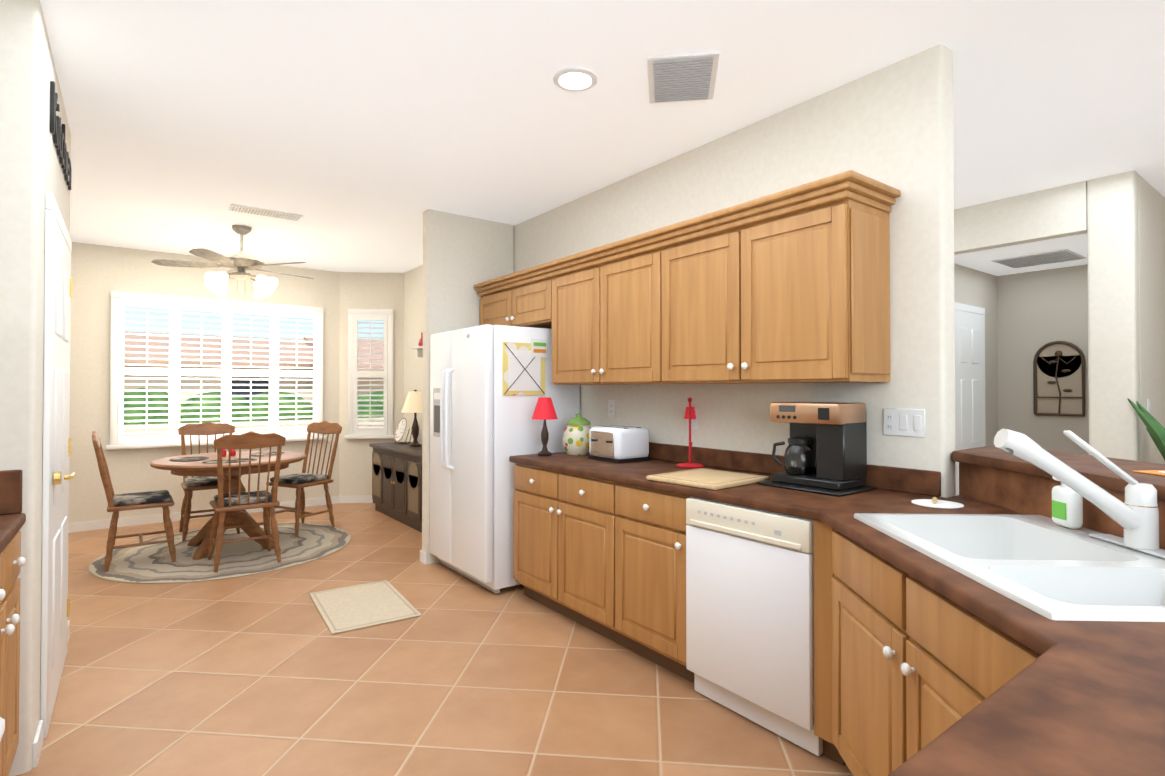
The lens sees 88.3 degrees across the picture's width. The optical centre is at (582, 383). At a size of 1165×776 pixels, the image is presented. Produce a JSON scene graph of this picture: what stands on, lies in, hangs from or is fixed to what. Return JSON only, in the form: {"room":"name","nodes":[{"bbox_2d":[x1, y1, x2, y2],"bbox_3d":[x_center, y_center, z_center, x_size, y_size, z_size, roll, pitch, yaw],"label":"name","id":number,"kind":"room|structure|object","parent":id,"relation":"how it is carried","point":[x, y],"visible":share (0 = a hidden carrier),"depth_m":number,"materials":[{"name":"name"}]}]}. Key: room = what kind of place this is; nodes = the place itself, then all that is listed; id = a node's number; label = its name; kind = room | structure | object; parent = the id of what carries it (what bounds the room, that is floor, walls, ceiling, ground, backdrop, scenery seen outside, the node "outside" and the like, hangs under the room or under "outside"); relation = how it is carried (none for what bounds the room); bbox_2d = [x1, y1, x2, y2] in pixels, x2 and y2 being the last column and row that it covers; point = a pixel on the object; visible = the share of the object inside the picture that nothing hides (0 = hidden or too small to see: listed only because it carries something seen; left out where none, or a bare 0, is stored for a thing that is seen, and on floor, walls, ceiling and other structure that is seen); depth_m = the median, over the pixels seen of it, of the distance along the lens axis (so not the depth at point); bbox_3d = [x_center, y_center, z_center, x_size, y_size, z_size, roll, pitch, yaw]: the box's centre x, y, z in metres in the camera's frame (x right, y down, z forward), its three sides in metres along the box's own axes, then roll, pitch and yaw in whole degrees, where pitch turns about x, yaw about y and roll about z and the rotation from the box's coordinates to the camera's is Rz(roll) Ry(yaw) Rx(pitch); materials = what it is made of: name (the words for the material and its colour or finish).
{"room":"kitchen","nodes":[
{"label":"kitchen","id":0,"kind":"room"},
{"bbox_2d":[0,0,70,775],"bbox_3d":[-2.868,-0.002,2.316,1.260,2.730,1.440,0,-1,-37],"label":"wall","id":1,"kind":"structure","parent":0,"point":[31,172],"depth_m":2.11,"materials":[{"name":"paint"}]},
{"bbox_2d":[40,192,74,738],"bbox_3d":[-2.316,0.316,2.697,0.082,2.096,0.940,0,-1,-37],"label":"door","id":2,"kind":"structure","parent":1,"relation":"attached to","point":[57,477],"depth_m":2.45,"materials":[{"name":"white wood"}]},
{"bbox_2d":[50,81,71,189],"bbox_3d":[-2.413,-1.113,2.785,0.012,0.207,0.897,0,-1,-37],"label":"kitchen sign","id":3,"kind":"object","parent":1,"relation":"attached to","point":[57,130],"visible":1,"depth_m":2.64,"materials":[{"name":"black"}]},
{"bbox_2d":[69,242,339,522],"bbox_3d":[-4.355,0.038,6.053,3.620,2.730,0.120,0,-1,-37],"label":"wall","id":4,"kind":"structure","parent":0,"point":[99,273],"depth_m":5.94,"materials":[{"name":"paint"}]},
{"bbox_2d":[105,291,325,449],"bbox_3d":[-3.813,-0.118,6.416,2.000,1.530,0.184,0,-1,-37],"label":"window shutters","id":5,"kind":"object","parent":4,"relation":"attached to","point":[175,306],"visible":0.98,"depth_m":6.26,"materials":[{"name":"white wood"}]},
{"bbox_2d":[33,495,426,767],"bbox_3d":[0.475,1.355,5.543,10.500,0.085,6.481,0,-1,-37],"label":"baseboard","id":6,"kind":"structure","parent":4,"relation":"attached to","point":[97,525],"depth_m":5.93,"materials":[{"name":"white wood"}]},
{"bbox_2d":[339,272,403,495],"bbox_3d":[-2.499,0.050,7.181,0.818,2.730,0.120,0,-1,-4],"label":"wall","id":7,"kind":"structure","parent":0,"point":[366,290],"depth_m":7.11,"materials":[{"name":"paint"}]},
{"bbox_2d":[344,309,394,438],"bbox_3d":[-2.507,-0.110,7.145,0.580,1.530,0.184,0,-1,-4],"label":"window shutters","id":8,"kind":"object","parent":7,"relation":"attached to","point":[386,316],"visible":1,"depth_m":7.08,"materials":[{"name":"white wood"}]},
{"bbox_2d":[16,503,852,775],"bbox_3d":[1.342,1.434,4.307,10.900,0.100,10.000,0,-1,-37],"label":"floor","id":9,"kind":"structure","parent":0,"point":[268,673],"depth_m":2.69,"materials":[{"name":"tile"}]},
{"bbox_2d":[0,470,25,775],"bbox_3d":[-1.028,0.799,0.370,0.859,1.084,3.851,0,-1,-37],"label":"base cabinet","id":10,"kind":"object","parent":9,"relation":"on","point":[12,522],"depth_m":1.92,"materials":[{"name":"brown wood"}]},
{"bbox_2d":[89,523,349,582],"bbox_3d":[-2.963,1.388,5.071,1.870,0.007,1.870,0,-1,-37],"label":"round rug","id":11,"kind":"object","parent":9,"relation":"on","point":[152,563],"visible":0.81,"depth_m":4.75,"materials":[{"name":"beige fabric"}]},
{"bbox_2d":[92,431,175,571],"bbox_3d":[-3.461,0.867,4.639,0.516,1.019,0.469,0,-1,-37],"label":"chair","id":12,"kind":"object","parent":11,"relation":"on","point":[163,499],"visible":1,"depth_m":4.53,"materials":[{"name":"brown wood"}]},
{"bbox_2d":[178,421,239,540],"bbox_3d":[-3.471,0.877,5.585,0.469,1.019,0.516,0,-1,-37],"label":"chair","id":13,"kind":"object","parent":11,"relation":"on","point":[192,484],"visible":0.65,"depth_m":5.56,"materials":[{"name":"brown wood"}]},
{"bbox_2d":[149,451,305,559],"bbox_3d":[-2.963,1.006,5.075,1.140,0.755,1.140,0,-1,-37],"label":"dining table","id":14,"kind":"object","parent":11,"relation":"on","point":[201,537],"visible":0.73,"depth_m":4.97,"materials":[{"name":"brown wood"}]},
{"bbox_2d":[170,449,283,462],"bbox_3d":[-2.923,0.584,5.015,0.861,0.084,0.721,0,-1,-37],"label":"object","id":15,"kind":"object","parent":14,"relation":"on","point":[196,458],"visible":0.75,"depth_m":4.95,"materials":[{"name":"fabric"}]},
{"bbox_2d":[208,431,285,571],"bbox_3d":[-2.592,0.867,4.617,0.469,1.019,0.516,0,-1,-37],"label":"chair","id":16,"kind":"object","parent":11,"relation":"on","point":[221,503],"visible":0.98,"depth_m":4.50,"materials":[{"name":"brown wood"}]},
{"bbox_2d":[264,421,341,536],"bbox_3d":[-2.659,0.879,5.730,0.469,1.019,0.516,0,-1,26],"label":"chair","id":17,"kind":"object","parent":11,"relation":"on","point":[299,482],"visible":0.88,"depth_m":5.76,"materials":[{"name":"brown wood"}]},
{"bbox_2d":[309,580,421,633],"bbox_3d":[-1.367,1.373,3.732,0.500,0.009,0.770,0,-1,-33],"label":"mat","id":18,"kind":"object","parent":9,"relation":"on","point":[349,608],"visible":1,"depth_m":3.68,"materials":[{"name":"beige fabric"}]},
{"bbox_2d":[369,442,421,532],"bbox_3d":[-1.729,1.035,6.192,0.460,0.736,1.540,0,-1,-37],"label":"buffet","id":19,"kind":"object","parent":9,"relation":"on","point":[397,481],"visible":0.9,"depth_m":6.00,"materials":[{"name":"brown wood"}]},
{"bbox_2d":[395,418,411,443],"bbox_3d":[-1.977,0.527,6.649,0.166,0.286,0.274,0,-1,-37],"label":"decorative plate","id":20,"kind":"object","parent":19,"relation":"on","point":[400,429],"visible":0.98,"depth_m":6.65,"materials":[{"name":"white ceramic"}]},
{"bbox_2d":[401,390,421,446],"bbox_3d":[-1.770,0.368,6.357,0.290,0.600,0.290,0,-1,-37],"label":"lamp","id":21,"kind":"object","parent":19,"relation":"on","point":[413,402],"visible":0.98,"depth_m":6.28,"materials":[{"name":"beige fabric"}]},
{"bbox_2d":[430,324,579,593],"bbox_3d":[-0.612,0.496,4.411,0.820,1.758,0.928,0,-1,-37],"label":"refrigerator","id":22,"kind":"object","parent":9,"relation":"on","point":[490,385],"visible":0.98,"depth_m":4.03,"materials":[{"name":"white metal"}]},
{"bbox_2d":[686,497,822,755],"bbox_3d":[0.872,0.929,2.568,0.620,0.858,0.600,0,-1,-37],"label":"dishwasher","id":23,"kind":"object","parent":9,"relation":"on","point":[749,613],"visible":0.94,"depth_m":2.35,"materials":[{"name":"white metal"}]},
{"bbox_2d":[509,442,1164,775],"bbox_3d":[0.316,0.813,2.001,3.458,1.092,3.941,0,-1,-37],"label":"base cabinet","id":24,"kind":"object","parent":9,"relation":"on","point":[1000,623],"depth_m":1.75,"materials":[{"name":"brown wood"}]},
{"bbox_2d":[532,397,557,455],"bbox_3d":[-0.245,0.281,3.900,0.170,0.376,0.170,0,-1,-37],"label":"lamp","id":25,"kind":"object","parent":24,"relation":"on","point":[544,410],"visible":1,"depth_m":3.86,"materials":[{"name":"red fabric"}]},
{"bbox_2d":[562,414,590,454],"bbox_3d":[-0.027,0.335,3.976,0.216,0.268,0.216,0,-1,-37],"label":"cookie jar","id":26,"kind":"object","parent":24,"relation":"on","point":[575,439],"visible":0.94,"depth_m":3.90,"materials":[{"name":"green"}]},
{"bbox_2d":[588,425,649,462],"bbox_3d":[0.215,0.364,3.657,0.277,0.199,0.300,0,-1,-37],"label":"toaster","id":27,"kind":"object","parent":24,"relation":"on","point":[617,443],"visible":1,"depth_m":3.55,"materials":[{"name":"white"}]},
{"bbox_2d":[676,397,703,468],"bbox_3d":[0.594,0.270,3.318,0.156,0.384,0.156,0,-1,-37],"label":"paper towel holder","id":28,"kind":"object","parent":24,"relation":"on","point":[690,465],"visible":1,"depth_m":3.31,"materials":[{"name":"red metal"}]},
{"bbox_2d":[646,468,769,489],"bbox_3d":[0.589,0.446,2.824,0.420,0.021,0.400,1,-1,-41],"label":"cutting board","id":29,"kind":"object","parent":24,"relation":"on","point":[711,479],"visible":0.94,"depth_m":2.76,"materials":[{"name":"brown wood"}]},
{"bbox_2d":[756,402,876,495],"bbox_3d":[1.020,0.270,2.637,0.300,0.370,0.400,0,-1,-37],"label":"coffee maker","id":30,"kind":"object","parent":24,"relation":"on","point":[825,453],"visible":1,"depth_m":2.55,"materials":[{"name":"black plastic"}]},
{"bbox_2d":[911,497,963,508],"bbox_3d":[1.320,0.440,2.235,0.170,0.020,0.170,0,-1,-37],"label":"lid","id":31,"kind":"object","parent":24,"relation":"on","point":[933,502],"visible":0.98,"depth_m":2.23,"materials":[{"name":"white ceramic"}]},
{"bbox_2d":[1052,476,1082,528],"bbox_3d":[1.453,0.352,1.800,0.074,0.158,0.079,0,-1,-37],"label":"soap bottle","id":32,"kind":"object","parent":24,"relation":"on","point":[1067,506],"visible":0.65,"depth_m":1.77,"materials":[{"name":"white plastic"}]},
{"bbox_2d":[994,429,1164,558],"bbox_3d":[1.365,0.273,1.502,0.395,0.308,0.471,0,-1,-37],"label":"faucet","id":33,"kind":"object","parent":24,"relation":"on","point":[1135,515],"visible":1,"depth_m":1.54,"materials":[{"name":"white metal"}]},
{"bbox_2d":[1133,470,1164,475],"bbox_3d":[1.705,0.259,1.664,0.125,0.006,0.259,0,-1,-3],"label":"cards","id":34,"kind":"object","parent":24,"relation":"on","point":[1158,472],"visible":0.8,"depth_m":1.75,"materials":[{"name":"orange paper"}]},
{"bbox_2d":[1128,398,1164,459],"bbox_3d":[3.693,0.733,3.421,1.051,1.282,0.890,0,-1,-37],"label":"potted plant","id":35,"kind":"object","parent":9,"relation":"on","point":[1155,428],"visible":0.81,"depth_m":3.70,"materials":[{"name":"green plant"}]},
{"bbox_2d":[422,209,513,563],"bbox_3d":[-0.917,0.025,4.886,0.769,2.730,0.120,0,-1,-37],"label":"wall","id":36,"kind":"structure","parent":0,"point":[462,255],"depth_m":4.73,"materials":[{"name":"paint"}]},
{"bbox_2d":[40,0,1164,272],"bbox_3d":[1.342,-1.396,4.337,10.900,0.100,10.000,0,-1,-37],"label":"ceiling","id":37,"kind":"structure","parent":0,"point":[360,134],"depth_m":2.89,"materials":[{"name":"white paint"}]},
{"bbox_2d":[151,225,313,305],"bbox_3d":[-2.952,-0.997,5.182,1.246,0.677,1.189,0,-1,-37],"label":"ceiling fan","id":38,"kind":"object","parent":37,"relation":"hanging from","point":[240,262],"visible":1,"depth_m":5.04,"materials":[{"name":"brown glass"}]},
{"bbox_2d":[228,204,302,220],"bbox_3d":[-2.482,-1.332,4.712,0.500,0.018,0.180,0,-1,-37],"label":"ceiling vent","id":39,"kind":"object","parent":37,"relation":"in","point":[263,212],"visible":1,"depth_m":4.68,"materials":[{"name":"white metal"}]},
{"bbox_2d":[553,67,596,91],"bbox_3d":[-0.033,-1.357,2.688,0.200,0.012,0.200,0,-1,-37],"label":"recessed light","id":40,"kind":"object","parent":37,"relation":"in","point":[575,79],"visible":1,"depth_m":2.68,"materials":[{"name":"white"}]},
{"bbox_2d":[647,51,719,103],"bbox_3d":[0.445,-1.354,2.685,0.300,0.018,0.400,0,-1,8],"label":"ceiling vent","id":41,"kind":"object","parent":37,"relation":"in","point":[682,77],"visible":1,"depth_m":2.65,"materials":[{"name":"white metal"}]},
{"bbox_2d":[403,44,955,497],"bbox_3d":[-0.300,0.025,4.807,0.120,2.730,5.950,0,-1,-37],"label":"wall","id":42,"kind":"structure","parent":0,"point":[891,124],"depth_m":2.81,"materials":[{"name":"paint"}]},
{"bbox_2d":[411,333,422,357],"bbox_3d":[-1.697,-0.418,6.457,0.130,0.270,0.440,0,-1,-37],"label":"shelf","id":43,"kind":"object","parent":42,"relation":"attached to","point":[420,350],"visible":0.38,"depth_m":6.53,"materials":[{"name":"white"}]},
{"bbox_2d":[477,270,548,328],"bbox_3d":[-0.384,-0.574,4.531,0.347,0.320,1.040,0,-1,-37],"label":"upper cabinet","id":44,"kind":"object","parent":42,"relation":"attached to","point":[522,302],"depth_m":4.36,"materials":[{"name":"brown wood"}]},
{"bbox_2d":[549,242,648,384],"bbox_3d":[0.259,-0.368,3.675,0.347,0.750,1.098,0,-1,-37],"label":"upper cabinet","id":45,"kind":"object","parent":42,"relation":"attached to","point":[599,306],"depth_m":3.57,"materials":[{"name":"brown wood"}]},
{"bbox_2d":[608,400,614,416],"bbox_3d":[0.195,0.171,4.039,0.008,0.115,0.072,0,-1,-37],"label":"outlet","id":46,"kind":"object","parent":42,"relation":"attached to","point":[611,408],"visible":1,"depth_m":4.04,"materials":[{"name":"white plastic"}]},
{"bbox_2d":[684,406,697,428],"bbox_3d":[0.616,0.198,3.438,0.070,0.128,0.072,0,-1,-37],"label":"outlet","id":47,"kind":"object","parent":42,"relation":"attached to","point":[694,418],"visible":0.79,"depth_m":3.42,"materials":[{"name":"white plastic"}]},
{"bbox_2d":[649,186,894,383],"bbox_3d":[0.848,-0.376,2.894,0.347,0.750,1.110,0,-1,-37],"label":"upper cabinet","id":48,"kind":"object","parent":42,"relation":"attached to","point":[791,285],"depth_m":2.60,"materials":[{"name":"brown wood"}]},
{"bbox_2d":[883,408,924,436],"bbox_3d":[1.344,0.165,2.513,0.008,0.115,0.170,0,-1,-37],"label":"switch plate","id":49,"kind":"object","parent":42,"relation":"attached to","point":[905,422],"visible":1,"depth_m":2.51,"materials":[{"name":"white plastic"}]},
{"bbox_2d":[954,263,997,445],"bbox_3d":[3.380,0.195,5.304,1.400,2.400,0.120,0,-1,-37],"label":"wall","id":50,"kind":"structure","parent":0,"point":[974,287],"depth_m":5.47,"materials":[{"name":"beige paint"}]},
{"bbox_2d":[954,302,985,495],"bbox_3d":[3.329,0.358,5.171,0.680,2.062,0.026,0,-1,-37],"label":"door","id":51,"kind":"structure","parent":50,"relation":"attached to","point":[970,428],"depth_m":5.17,"materials":[{"name":"white wood"}]},
{"bbox_2d":[954,234,1086,275],"bbox_3d":[3.675,-1.059,4.926,1.400,0.100,1.100,0,-1,-37],"label":"ceiling","id":52,"kind":"structure","parent":0,"point":[980,261],"depth_m":4.72,"materials":[{"name":"white paint"}]},
{"bbox_2d":[991,249,1085,267],"bbox_3d":[3.695,-1.000,4.866,0.500,0.018,0.500,0,-1,-37],"label":"ceiling vent","id":53,"kind":"object","parent":52,"relation":"in","point":[1049,257],"visible":1,"depth_m":4.82,"materials":[{"name":"white metal"}]},
{"bbox_2d":[997,264,1088,454],"bbox_3d":[4.223,0.194,5.250,0.120,2.400,0.980,0,-1,-37],"label":"wall","id":54,"kind":"structure","parent":0,"point":[1037,311],"depth_m":5.37,"materials":[{"name":"beige paint"}]},
{"bbox_2d":[1033,341,1084,415],"bbox_3d":[4.145,-0.041,5.225,0.031,0.654,0.364,0,-1,-37],"label":"wall decor","id":55,"kind":"object","parent":54,"relation":"attached to","point":[1058,378],"depth_m":5.22,"materials":[{"name":"brown metal"}]},
{"bbox_2d":[954,170,1140,460],"bbox_3d":[2.313,0.032,5.460,0.120,2.730,4.090,0,-1,-37],"label":"wall","id":56,"kind":"structure","parent":0,"point":[1101,213],"depth_m":3.92,"materials":[{"name":"paint"}]},
{"bbox_2d":[1138,174,1164,463],"bbox_3d":[5.029,0.028,5.095,3.780,2.730,0.240,0,-1,-37],"label":"wall","id":57,"kind":"structure","parent":0,"point":[1151,222],"depth_m":4.07,"materials":[{"name":"paint"}]},
{"bbox_2d":[1146,399,1150,412],"bbox_3d":[3.738,0.160,3.965,0.072,0.115,0.008,0,-1,-37],"label":"light switch","id":58,"kind":"object","parent":57,"relation":"attached to","point":[1148,406],"visible":0.73,"depth_m":3.95,"materials":[{"name":"white plastic"}]},
{"label":"outside","id":59,"kind":"structure","parent":0,"visible":0},
{"bbox_2d":[117,331,383,443],"bbox_3d":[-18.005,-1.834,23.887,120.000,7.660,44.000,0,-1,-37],"label":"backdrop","id":60,"kind":"structure","parent":59,"point":[144,349],"depth_m":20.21,"materials":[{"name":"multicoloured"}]}
]}

